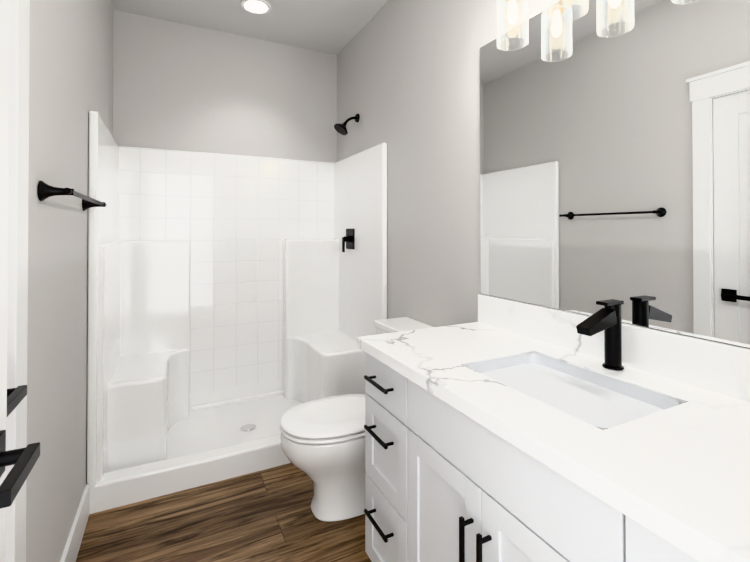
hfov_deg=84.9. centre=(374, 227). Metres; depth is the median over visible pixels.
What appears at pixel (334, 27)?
ceiling
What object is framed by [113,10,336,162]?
wall
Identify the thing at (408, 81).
wall
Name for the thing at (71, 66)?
wall
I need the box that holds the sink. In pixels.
[477,354,660,417]
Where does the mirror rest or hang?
attached to the wall at (408, 81)
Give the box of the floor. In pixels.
[76,463,371,561]
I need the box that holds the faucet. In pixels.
[573,299,628,369]
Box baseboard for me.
[60,484,88,561]
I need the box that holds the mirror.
[480,0,749,347]
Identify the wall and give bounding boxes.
[26,0,112,561]
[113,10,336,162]
[337,0,749,348]
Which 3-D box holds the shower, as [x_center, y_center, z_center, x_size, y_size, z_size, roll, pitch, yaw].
[-0.807,0.398,2.595,1.546,1.855,0.878,0,-1,-26]
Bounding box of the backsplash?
[478,294,749,401]
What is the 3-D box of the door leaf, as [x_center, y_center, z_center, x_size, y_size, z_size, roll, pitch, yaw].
[-0.455,0.268,0.312,0.040,2.022,0.830,0,-1,-26]
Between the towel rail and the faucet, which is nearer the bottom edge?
the faucet
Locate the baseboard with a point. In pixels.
(73, 544)
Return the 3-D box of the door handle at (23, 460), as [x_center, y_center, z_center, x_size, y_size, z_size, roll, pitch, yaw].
[-0.544,0.359,0.601,0.058,0.066,0.158,0,-1,-26]
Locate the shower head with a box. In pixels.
[334,114,359,134]
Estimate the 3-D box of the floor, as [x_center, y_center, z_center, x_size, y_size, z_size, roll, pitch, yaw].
[-0.047,1.333,1.056,1.790,0.080,4.540,0,-1,-26]
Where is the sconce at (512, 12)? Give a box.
[497,0,528,50]
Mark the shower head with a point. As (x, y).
(341, 129)
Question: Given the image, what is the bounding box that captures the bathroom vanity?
[357,346,712,561]
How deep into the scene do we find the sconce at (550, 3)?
1.28 m
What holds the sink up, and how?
in the countertop
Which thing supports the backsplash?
attached to the wall at (408, 81)
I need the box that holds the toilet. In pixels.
[280,317,432,521]
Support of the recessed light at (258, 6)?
in the ceiling
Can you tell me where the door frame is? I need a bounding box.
[6,0,29,561]
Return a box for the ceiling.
[111,0,388,54]
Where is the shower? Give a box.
[87,111,386,513]
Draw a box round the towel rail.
[38,181,106,210]
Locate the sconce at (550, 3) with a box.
[549,0,587,22]
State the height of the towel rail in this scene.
0.060 m
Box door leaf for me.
[0,0,9,561]
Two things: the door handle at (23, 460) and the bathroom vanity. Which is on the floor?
the bathroom vanity
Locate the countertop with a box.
[357,322,749,561]
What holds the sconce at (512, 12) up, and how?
attached to the wall at (408, 81)
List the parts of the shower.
seat, seat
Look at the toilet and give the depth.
1.82 m
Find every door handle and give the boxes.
[0,430,39,508]
[7,385,26,416]
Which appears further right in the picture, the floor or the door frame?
the floor
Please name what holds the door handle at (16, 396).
attached to the door leaf
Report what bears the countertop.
on the bathroom vanity
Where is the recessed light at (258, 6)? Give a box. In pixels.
[240,0,270,13]

